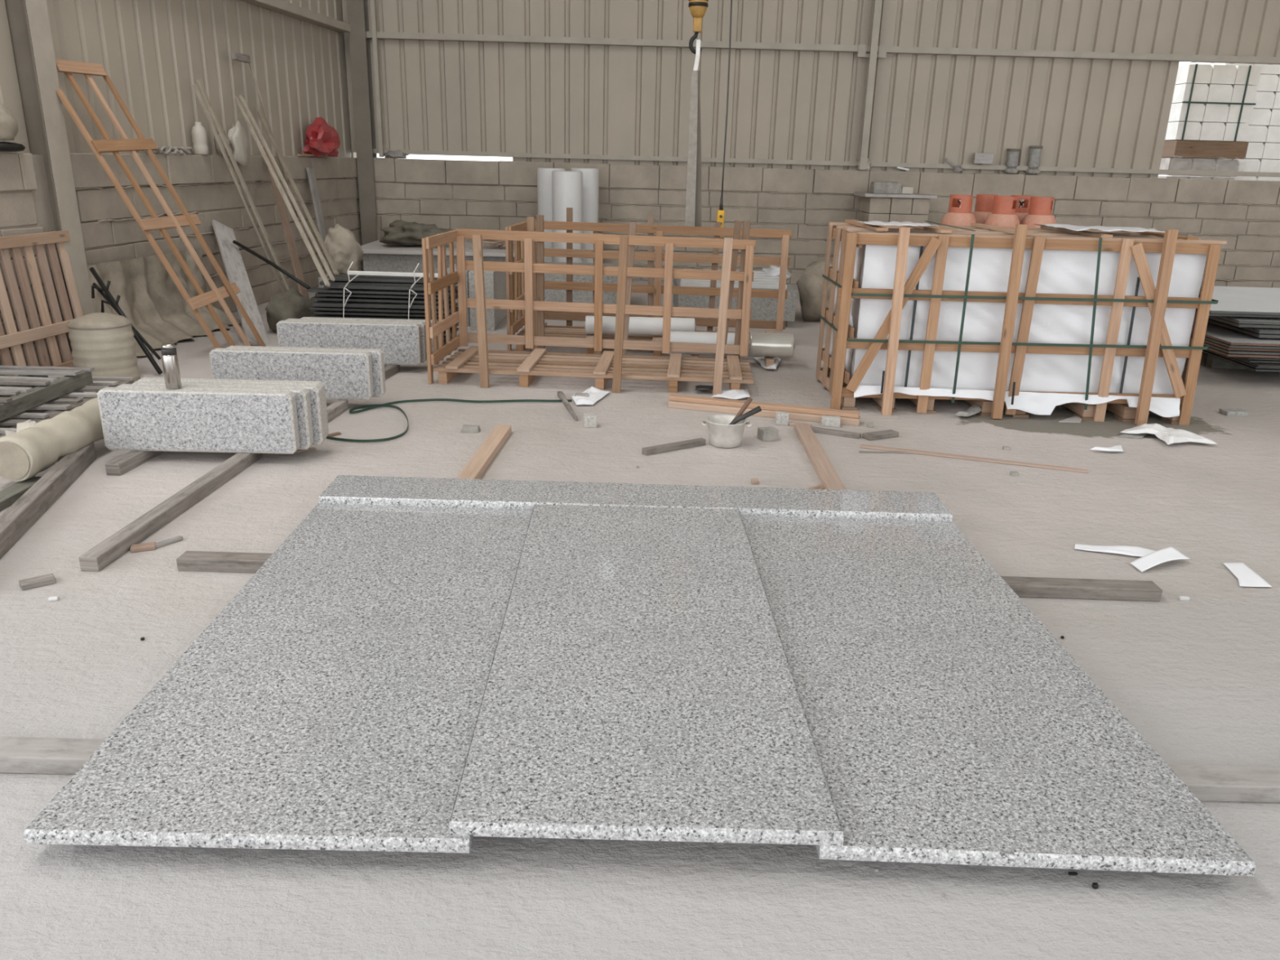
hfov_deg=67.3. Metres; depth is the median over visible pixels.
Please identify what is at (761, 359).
paper sheet
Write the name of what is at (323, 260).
leaning lath
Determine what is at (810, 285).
bag
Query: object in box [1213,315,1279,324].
stone slab
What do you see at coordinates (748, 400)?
tool
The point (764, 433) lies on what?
stone block
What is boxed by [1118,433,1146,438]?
scrap
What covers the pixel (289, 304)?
sack
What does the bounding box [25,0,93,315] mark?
column
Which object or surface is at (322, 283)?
strip
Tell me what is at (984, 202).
gas cylinder
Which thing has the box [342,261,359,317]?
string
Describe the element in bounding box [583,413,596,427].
cube
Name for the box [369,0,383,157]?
trim
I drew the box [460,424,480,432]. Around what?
chip
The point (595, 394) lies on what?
paper sheet
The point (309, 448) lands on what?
wood offcut
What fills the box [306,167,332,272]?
board
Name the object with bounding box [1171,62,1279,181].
window opening
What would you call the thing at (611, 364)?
wooden crate
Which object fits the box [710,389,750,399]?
paper sheet
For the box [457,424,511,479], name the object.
plank
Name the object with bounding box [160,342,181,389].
flask
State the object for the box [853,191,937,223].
shelf
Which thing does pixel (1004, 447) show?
chip
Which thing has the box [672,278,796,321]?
granite block
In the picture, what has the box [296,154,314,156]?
wood offcut
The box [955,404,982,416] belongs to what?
scrap
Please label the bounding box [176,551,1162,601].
bearer timber
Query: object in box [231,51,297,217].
rake
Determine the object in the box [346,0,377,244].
column
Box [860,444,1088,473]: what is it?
thin lath
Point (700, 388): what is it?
tool
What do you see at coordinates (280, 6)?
trim
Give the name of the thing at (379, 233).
pipe
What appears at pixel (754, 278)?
slab
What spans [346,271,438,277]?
pale lath
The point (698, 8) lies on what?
hook
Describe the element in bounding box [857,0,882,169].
trim
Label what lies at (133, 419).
kerb
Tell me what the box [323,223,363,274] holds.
sack
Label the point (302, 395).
kerb
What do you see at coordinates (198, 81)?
leaning lath
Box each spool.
[1003,148,1020,173]
[1025,146,1043,174]
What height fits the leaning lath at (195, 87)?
2.031 m
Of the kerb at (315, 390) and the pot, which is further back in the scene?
the pot
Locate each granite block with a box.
[446,263,470,326]
[468,270,506,330]
[544,262,618,304]
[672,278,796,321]
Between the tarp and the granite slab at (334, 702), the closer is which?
the granite slab at (334, 702)
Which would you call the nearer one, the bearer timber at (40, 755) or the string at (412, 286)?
the bearer timber at (40, 755)
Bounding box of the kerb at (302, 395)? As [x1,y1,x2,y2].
[116,383,313,449]
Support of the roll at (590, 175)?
on the floor
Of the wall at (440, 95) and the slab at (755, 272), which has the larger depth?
the wall at (440, 95)
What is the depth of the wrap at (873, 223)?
6.00 m
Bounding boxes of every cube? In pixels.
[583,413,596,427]
[775,411,789,425]
[821,415,840,427]
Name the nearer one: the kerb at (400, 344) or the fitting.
the kerb at (400, 344)
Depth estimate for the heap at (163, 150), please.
8.15 m
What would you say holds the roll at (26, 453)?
on the beam at (10, 495)
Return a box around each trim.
[4,0,74,319]
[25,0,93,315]
[239,0,351,32]
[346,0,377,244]
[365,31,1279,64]
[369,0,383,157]
[372,148,1279,177]
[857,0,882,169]
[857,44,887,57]
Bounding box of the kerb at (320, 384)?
[137,377,328,437]
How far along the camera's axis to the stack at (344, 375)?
5.83 m
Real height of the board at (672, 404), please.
0.040 m
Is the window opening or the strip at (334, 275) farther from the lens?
the window opening
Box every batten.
[811,426,861,439]
[862,429,898,440]
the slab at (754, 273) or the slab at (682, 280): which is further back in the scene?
the slab at (754, 273)
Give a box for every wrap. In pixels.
[761,265,791,281]
[858,221,937,226]
[1041,223,1164,232]
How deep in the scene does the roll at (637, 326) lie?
7.80 m
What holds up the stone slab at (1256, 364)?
on the stone slab at (1228, 357)
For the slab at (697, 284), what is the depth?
9.20 m
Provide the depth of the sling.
8.52 m
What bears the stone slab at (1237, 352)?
on the stone slab at (1217, 351)
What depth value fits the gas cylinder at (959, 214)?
8.66 m
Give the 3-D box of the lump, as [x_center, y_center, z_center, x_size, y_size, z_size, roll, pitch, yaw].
[2.850,-4.017,12.223,0.217,0.155,0.164,1,18,-1]
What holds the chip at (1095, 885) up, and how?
on the floor
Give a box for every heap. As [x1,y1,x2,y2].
[135,146,194,155]
[383,149,409,158]
[470,239,514,248]
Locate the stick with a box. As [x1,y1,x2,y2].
[557,391,577,421]
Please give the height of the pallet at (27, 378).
0.106 m
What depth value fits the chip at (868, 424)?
5.81 m
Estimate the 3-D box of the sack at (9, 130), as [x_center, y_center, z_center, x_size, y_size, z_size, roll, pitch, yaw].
[-4.142,-2.320,6.227,0.167,0.227,0.245,1,18,-1]
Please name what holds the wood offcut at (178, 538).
on the floor
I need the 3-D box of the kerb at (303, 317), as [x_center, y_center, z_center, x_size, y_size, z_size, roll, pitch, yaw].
[-1.979,-1.033,7.052,1.005,0.290,0.070,1,18,-1]
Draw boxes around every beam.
[0,441,96,559]
[0,476,41,511]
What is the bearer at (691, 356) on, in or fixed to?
on the floor
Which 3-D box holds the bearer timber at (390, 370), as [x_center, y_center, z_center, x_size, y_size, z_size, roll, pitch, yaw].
[-1.790,-0.767,6.826,0.060,0.058,0.338,3,18,6]
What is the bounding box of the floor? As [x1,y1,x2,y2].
[0,280,1279,959]
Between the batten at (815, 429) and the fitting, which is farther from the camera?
the fitting
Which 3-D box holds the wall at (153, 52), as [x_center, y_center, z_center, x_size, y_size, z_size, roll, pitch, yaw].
[-4.003,-4.533,7.762,0.231,6.500,8.600,3,18,5]
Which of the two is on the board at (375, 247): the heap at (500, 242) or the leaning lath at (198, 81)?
the heap at (500, 242)
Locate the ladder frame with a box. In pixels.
[55,59,266,348]
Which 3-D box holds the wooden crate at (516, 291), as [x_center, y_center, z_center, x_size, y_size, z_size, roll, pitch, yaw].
[0.102,-1.628,7.912,2.286,1.101,0.820,2,18,3]
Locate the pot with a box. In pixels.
[701,413,751,448]
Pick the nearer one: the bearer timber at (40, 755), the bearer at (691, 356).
the bearer timber at (40, 755)
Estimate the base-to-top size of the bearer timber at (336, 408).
0.058 m
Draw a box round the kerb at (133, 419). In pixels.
[97,386,300,453]
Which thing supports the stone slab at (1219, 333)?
on the stone slab at (1206, 338)
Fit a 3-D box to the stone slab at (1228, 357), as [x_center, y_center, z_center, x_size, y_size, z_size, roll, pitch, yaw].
[5.733,-1.020,7.877,2.100,0.012,1.300,2,18,1]
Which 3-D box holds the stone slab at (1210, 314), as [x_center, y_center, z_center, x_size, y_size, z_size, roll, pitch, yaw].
[5.321,-1.476,8.010,2.100,0.019,1.700,2,18,1]
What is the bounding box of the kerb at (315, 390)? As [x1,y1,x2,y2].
[132,380,326,445]
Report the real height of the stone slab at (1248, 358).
0.012 m
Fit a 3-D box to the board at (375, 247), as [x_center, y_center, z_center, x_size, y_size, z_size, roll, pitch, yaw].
[-2.096,-2.511,10.422,1.750,0.039,1.200,1,18,-1]
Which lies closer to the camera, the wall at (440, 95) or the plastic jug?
the plastic jug
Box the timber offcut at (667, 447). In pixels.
[641,437,706,455]
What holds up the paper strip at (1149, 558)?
on the floor
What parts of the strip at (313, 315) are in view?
black strip, black strip, black strip, black strip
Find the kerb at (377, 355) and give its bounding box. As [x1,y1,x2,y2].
[226,346,386,397]
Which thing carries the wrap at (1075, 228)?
on the crate at (1021, 319)
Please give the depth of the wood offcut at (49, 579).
3.44 m
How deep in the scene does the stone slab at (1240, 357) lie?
7.25 m
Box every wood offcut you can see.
[18,573,56,590]
[129,542,155,552]
[155,535,182,548]
[294,447,315,453]
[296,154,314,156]
[327,431,341,436]
[788,421,812,427]
[806,484,824,488]
[858,450,914,453]
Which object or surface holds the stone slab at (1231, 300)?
on the stone slab at (1210, 314)
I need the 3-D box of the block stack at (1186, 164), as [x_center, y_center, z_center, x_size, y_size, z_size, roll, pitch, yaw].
[7.962,-3.860,14.214,1.045,1.736,1.037,1,18,-1]
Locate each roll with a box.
[0,383,132,481]
[537,168,564,262]
[551,170,582,262]
[570,168,598,262]
[583,315,696,336]
[666,331,742,356]
[747,332,795,357]
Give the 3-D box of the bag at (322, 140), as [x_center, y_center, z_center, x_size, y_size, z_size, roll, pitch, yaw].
[-3.586,-3.873,10.858,0.321,0.424,0.751,6,19,14]
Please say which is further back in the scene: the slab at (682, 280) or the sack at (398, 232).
the sack at (398, 232)
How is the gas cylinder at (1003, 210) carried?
on the floor
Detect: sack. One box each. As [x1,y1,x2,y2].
[0,103,18,140]
[264,288,316,332]
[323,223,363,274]
[379,220,453,245]
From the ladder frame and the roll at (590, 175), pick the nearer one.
the ladder frame
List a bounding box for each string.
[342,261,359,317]
[408,262,421,319]
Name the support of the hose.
on the floor
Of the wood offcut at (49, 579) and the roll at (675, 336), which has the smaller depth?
the wood offcut at (49, 579)
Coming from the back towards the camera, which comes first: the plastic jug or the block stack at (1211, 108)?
the block stack at (1211, 108)
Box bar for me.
[232,240,310,288]
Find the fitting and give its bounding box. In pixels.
[944,157,962,171]
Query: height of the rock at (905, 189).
0.098 m
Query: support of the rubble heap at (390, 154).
on the wall at (440, 95)
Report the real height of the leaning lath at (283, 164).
1.396 m
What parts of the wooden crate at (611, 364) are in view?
post, post, post, rail, rail, rail, rail, post, post, post, post, rail, rail, rail, rail, post, post, post, post, post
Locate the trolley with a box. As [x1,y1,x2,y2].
[88,266,162,374]
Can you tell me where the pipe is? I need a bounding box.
[375,216,382,240]
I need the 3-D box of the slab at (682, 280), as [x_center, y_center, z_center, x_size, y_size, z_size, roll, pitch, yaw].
[0.896,-1.912,9.343,0.998,0.051,0.100,1,18,-1]
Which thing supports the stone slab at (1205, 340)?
on the stone slab at (1237, 352)
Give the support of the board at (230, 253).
on the floor
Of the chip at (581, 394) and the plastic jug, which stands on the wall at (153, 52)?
the plastic jug
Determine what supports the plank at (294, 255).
on the floor
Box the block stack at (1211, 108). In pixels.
[1161,63,1261,159]
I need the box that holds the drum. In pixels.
[66,312,140,386]
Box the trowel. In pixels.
[728,405,761,424]
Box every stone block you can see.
[318,273,345,288]
[756,426,778,441]
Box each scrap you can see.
[896,166,909,170]
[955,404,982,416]
[1058,415,1082,422]
[1089,444,1123,451]
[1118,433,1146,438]
[1120,423,1217,444]
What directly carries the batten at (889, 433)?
on the floor
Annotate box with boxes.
[972,152,994,164]
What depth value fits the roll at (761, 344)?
7.37 m
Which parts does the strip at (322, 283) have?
black strip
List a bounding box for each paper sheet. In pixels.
[572,386,609,404]
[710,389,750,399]
[754,356,781,368]
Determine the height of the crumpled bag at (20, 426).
0.207 m
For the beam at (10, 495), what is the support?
on the floor
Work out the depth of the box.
12.16 m
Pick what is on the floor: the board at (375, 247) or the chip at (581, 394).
the chip at (581, 394)
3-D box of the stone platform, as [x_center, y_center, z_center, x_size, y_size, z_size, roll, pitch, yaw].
[-2.128,-2.246,10.510,1.500,0.520,1.000,1,18,-1]
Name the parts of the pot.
handle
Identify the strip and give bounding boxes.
[306,284,450,299]
[309,296,451,321]
[319,276,435,286]
[327,274,438,279]
[1074,543,1190,571]
[1223,562,1271,586]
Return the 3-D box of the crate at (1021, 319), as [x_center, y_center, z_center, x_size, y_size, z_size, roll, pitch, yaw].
[2.392,-1.098,6.360,2.280,1.198,1.028,3,18,4]
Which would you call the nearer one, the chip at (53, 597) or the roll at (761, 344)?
the chip at (53, 597)
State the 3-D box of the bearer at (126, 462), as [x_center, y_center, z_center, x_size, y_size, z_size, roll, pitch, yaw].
[-2.513,-0.117,4.815,0.070,0.058,0.439,2,18,3]
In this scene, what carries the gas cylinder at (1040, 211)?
on the floor
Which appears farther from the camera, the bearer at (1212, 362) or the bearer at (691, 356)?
the bearer at (1212, 362)
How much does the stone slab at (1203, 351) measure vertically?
0.012 m
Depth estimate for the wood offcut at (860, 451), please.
5.30 m
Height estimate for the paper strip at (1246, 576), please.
0.007 m
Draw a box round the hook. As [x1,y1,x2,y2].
[688,0,708,54]
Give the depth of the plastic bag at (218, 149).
8.83 m
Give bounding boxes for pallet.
[0,230,83,376]
[0,365,94,421]
[0,375,134,437]
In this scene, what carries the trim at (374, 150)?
attached to the wall at (440, 95)
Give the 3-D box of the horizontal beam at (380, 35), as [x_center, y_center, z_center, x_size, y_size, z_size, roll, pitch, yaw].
[4.764,-5.245,11.837,16.300,0.071,0.103,1,18,-1]
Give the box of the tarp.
[87,248,241,355]
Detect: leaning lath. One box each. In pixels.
[192,84,285,292]
[195,79,290,289]
[234,97,330,286]
[239,94,335,281]
[254,106,338,275]
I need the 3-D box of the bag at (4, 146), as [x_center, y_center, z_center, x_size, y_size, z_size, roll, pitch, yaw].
[-4.148,-2.173,6.273,0.158,0.062,0.382,1,18,-1]
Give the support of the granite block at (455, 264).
on the floor
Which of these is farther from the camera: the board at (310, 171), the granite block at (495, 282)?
the board at (310, 171)
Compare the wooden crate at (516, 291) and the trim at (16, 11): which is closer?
the trim at (16, 11)
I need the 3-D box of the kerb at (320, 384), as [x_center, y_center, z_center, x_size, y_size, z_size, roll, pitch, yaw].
[-2.117,-0.366,5.010,0.948,0.307,0.064,1,18,-1]
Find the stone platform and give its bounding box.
[362,253,514,299]
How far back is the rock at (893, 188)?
11.75 m
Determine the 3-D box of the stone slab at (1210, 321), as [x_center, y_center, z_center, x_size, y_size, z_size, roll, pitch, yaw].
[5.692,-1.243,7.775,2.100,0.024,1.300,2,18,1]
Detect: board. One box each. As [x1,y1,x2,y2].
[211,219,269,346]
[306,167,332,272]
[360,240,514,257]
[667,400,860,426]
[668,394,859,417]
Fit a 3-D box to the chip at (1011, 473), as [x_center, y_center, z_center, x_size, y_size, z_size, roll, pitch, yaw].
[1.935,-0.033,4.972,0.042,0.020,0.029,1,18,-1]
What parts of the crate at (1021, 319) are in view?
post, post, rail, post, rail, rail, rail, post, post, post, rail, rail, rail, rail, post, rail, post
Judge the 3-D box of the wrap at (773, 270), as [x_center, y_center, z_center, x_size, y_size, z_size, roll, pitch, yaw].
[1.383,-2.092,9.704,0.301,0.160,0.464,1,18,-1]
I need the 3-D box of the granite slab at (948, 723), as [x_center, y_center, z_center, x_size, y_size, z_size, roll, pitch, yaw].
[0.857,0.471,3.199,0.945,0.030,2.343,1,18,-1]
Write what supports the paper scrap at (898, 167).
on the wall at (440, 95)
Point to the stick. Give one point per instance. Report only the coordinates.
(561, 395)
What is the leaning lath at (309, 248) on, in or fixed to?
on the strip at (334, 275)
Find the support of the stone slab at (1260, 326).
on the stone slab at (1260, 331)
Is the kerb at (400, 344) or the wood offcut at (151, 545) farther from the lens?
the kerb at (400, 344)
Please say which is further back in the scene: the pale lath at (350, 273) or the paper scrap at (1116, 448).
the pale lath at (350, 273)
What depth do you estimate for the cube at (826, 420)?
5.79 m
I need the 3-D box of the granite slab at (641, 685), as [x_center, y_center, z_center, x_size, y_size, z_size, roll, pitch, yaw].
[0.000,0.454,3.088,0.875,0.030,2.072,1,18,-1]
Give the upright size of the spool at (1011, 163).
0.300 m
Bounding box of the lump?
[856,157,871,170]
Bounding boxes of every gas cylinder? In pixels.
[940,194,976,226]
[971,194,998,224]
[984,195,1019,227]
[1011,195,1033,224]
[1020,196,1056,228]
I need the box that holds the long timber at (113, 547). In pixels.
[78,453,265,571]
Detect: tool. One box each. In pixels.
[695,385,713,391]
[731,397,752,422]
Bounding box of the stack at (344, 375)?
[208,347,373,399]
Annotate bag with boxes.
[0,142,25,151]
[4,419,38,435]
[213,130,230,155]
[227,120,248,168]
[302,117,340,156]
[795,260,832,321]
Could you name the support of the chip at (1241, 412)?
on the floor
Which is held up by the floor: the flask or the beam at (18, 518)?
the beam at (18, 518)
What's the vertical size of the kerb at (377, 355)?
0.290 m
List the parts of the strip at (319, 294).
black strip, black strip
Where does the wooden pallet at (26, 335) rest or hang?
on the floor
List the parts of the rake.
handle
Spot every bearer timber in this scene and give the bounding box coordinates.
[0,736,1279,802]
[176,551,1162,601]
[326,400,348,422]
[384,364,399,379]
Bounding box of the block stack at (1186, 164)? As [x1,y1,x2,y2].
[1157,158,1239,180]
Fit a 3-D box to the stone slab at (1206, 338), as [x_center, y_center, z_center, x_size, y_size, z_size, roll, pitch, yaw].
[5.402,-1.149,7.660,2.100,0.016,1.300,2,18,1]
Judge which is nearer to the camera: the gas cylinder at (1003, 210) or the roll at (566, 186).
the gas cylinder at (1003, 210)
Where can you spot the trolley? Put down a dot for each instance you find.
(108, 296)
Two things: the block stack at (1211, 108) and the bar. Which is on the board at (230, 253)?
the bar
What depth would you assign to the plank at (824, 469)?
5.05 m
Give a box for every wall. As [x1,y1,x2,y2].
[0,0,363,375]
[341,0,1279,288]
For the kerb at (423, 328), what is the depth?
6.93 m
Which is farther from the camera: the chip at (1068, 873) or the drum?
the drum
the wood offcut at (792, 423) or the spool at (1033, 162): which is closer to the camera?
the wood offcut at (792, 423)
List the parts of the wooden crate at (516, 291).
post, post, post, rail, rail, rail, rail, post, post, post, post, post, post, post, rail, rail, rail, rail, post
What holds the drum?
on the floor
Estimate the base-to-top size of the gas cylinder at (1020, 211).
1.270 m
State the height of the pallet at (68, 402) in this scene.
0.131 m
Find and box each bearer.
[105,450,164,475]
[690,355,698,367]
[764,356,773,369]
[1205,354,1248,368]
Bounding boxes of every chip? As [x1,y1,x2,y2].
[48,595,58,600]
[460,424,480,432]
[574,392,588,397]
[751,478,758,484]
[866,422,873,427]
[1002,445,1009,450]
[1009,471,1018,475]
[1067,871,1077,875]
[1092,882,1098,888]
[1179,595,1190,599]
[1218,408,1248,416]
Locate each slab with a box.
[23,502,533,853]
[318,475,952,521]
[448,504,843,845]
[680,279,778,283]
[680,281,786,288]
[683,268,764,273]
[741,515,1255,875]
[753,272,767,275]
[753,275,779,278]
[753,277,779,280]
[1202,349,1279,372]
[1203,349,1279,368]
[1204,322,1279,346]
[1204,336,1279,349]
[1204,339,1279,351]
[1204,342,1279,355]
[1207,319,1279,338]
[1207,346,1279,358]
[1208,312,1279,318]
[1208,315,1279,328]
[1208,318,1279,334]
[1209,286,1279,315]
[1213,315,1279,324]
[1230,356,1279,367]
[1235,356,1279,363]
[1240,356,1279,360]
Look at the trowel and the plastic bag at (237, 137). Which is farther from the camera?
the plastic bag at (237, 137)
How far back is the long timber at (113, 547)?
4.03 m
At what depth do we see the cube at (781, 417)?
5.80 m
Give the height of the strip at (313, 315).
0.168 m
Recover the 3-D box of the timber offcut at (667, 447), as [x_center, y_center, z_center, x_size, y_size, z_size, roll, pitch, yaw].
[0.188,-0.183,5.262,0.408,0.035,0.040,-11,22,-33]
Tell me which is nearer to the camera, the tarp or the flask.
the flask
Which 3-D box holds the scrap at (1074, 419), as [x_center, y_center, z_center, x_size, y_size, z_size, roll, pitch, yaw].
[2.754,-0.380,6.090,0.247,0.009,0.095,-15,24,-40]
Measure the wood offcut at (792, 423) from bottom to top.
0.020 m
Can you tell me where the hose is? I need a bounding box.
[326,398,572,442]
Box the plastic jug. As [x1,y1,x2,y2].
[191,122,208,155]
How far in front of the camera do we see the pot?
5.30 m
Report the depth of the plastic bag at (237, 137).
9.00 m
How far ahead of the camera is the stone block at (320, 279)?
8.71 m
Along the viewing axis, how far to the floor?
3.01 m
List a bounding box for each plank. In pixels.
[262,146,309,298]
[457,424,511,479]
[794,422,846,489]
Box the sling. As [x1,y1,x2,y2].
[684,40,701,226]
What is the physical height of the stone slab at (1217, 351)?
0.016 m
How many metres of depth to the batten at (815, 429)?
5.62 m
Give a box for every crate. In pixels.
[422,214,755,395]
[505,207,791,358]
[815,219,1226,425]
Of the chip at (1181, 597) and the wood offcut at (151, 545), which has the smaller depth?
the chip at (1181, 597)
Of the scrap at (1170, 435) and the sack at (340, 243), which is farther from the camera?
the sack at (340, 243)
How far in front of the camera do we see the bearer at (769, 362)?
7.37 m
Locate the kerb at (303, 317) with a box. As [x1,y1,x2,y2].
[300,316,439,360]
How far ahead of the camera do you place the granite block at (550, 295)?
9.60 m
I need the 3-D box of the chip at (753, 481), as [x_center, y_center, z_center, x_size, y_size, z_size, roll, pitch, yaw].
[0.567,0.006,4.742,0.036,0.023,0.039,1,18,-1]
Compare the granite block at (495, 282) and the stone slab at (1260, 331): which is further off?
the granite block at (495, 282)
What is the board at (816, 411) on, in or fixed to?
on the board at (672, 404)
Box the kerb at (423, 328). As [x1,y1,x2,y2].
[284,318,426,363]
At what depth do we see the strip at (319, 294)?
7.72 m
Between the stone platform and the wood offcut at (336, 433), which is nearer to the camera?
the wood offcut at (336, 433)
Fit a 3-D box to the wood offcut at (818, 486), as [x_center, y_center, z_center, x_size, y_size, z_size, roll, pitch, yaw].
[0.851,0.044,4.672,0.131,0.010,0.050,-14,24,-39]
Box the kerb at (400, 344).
[276,320,422,364]

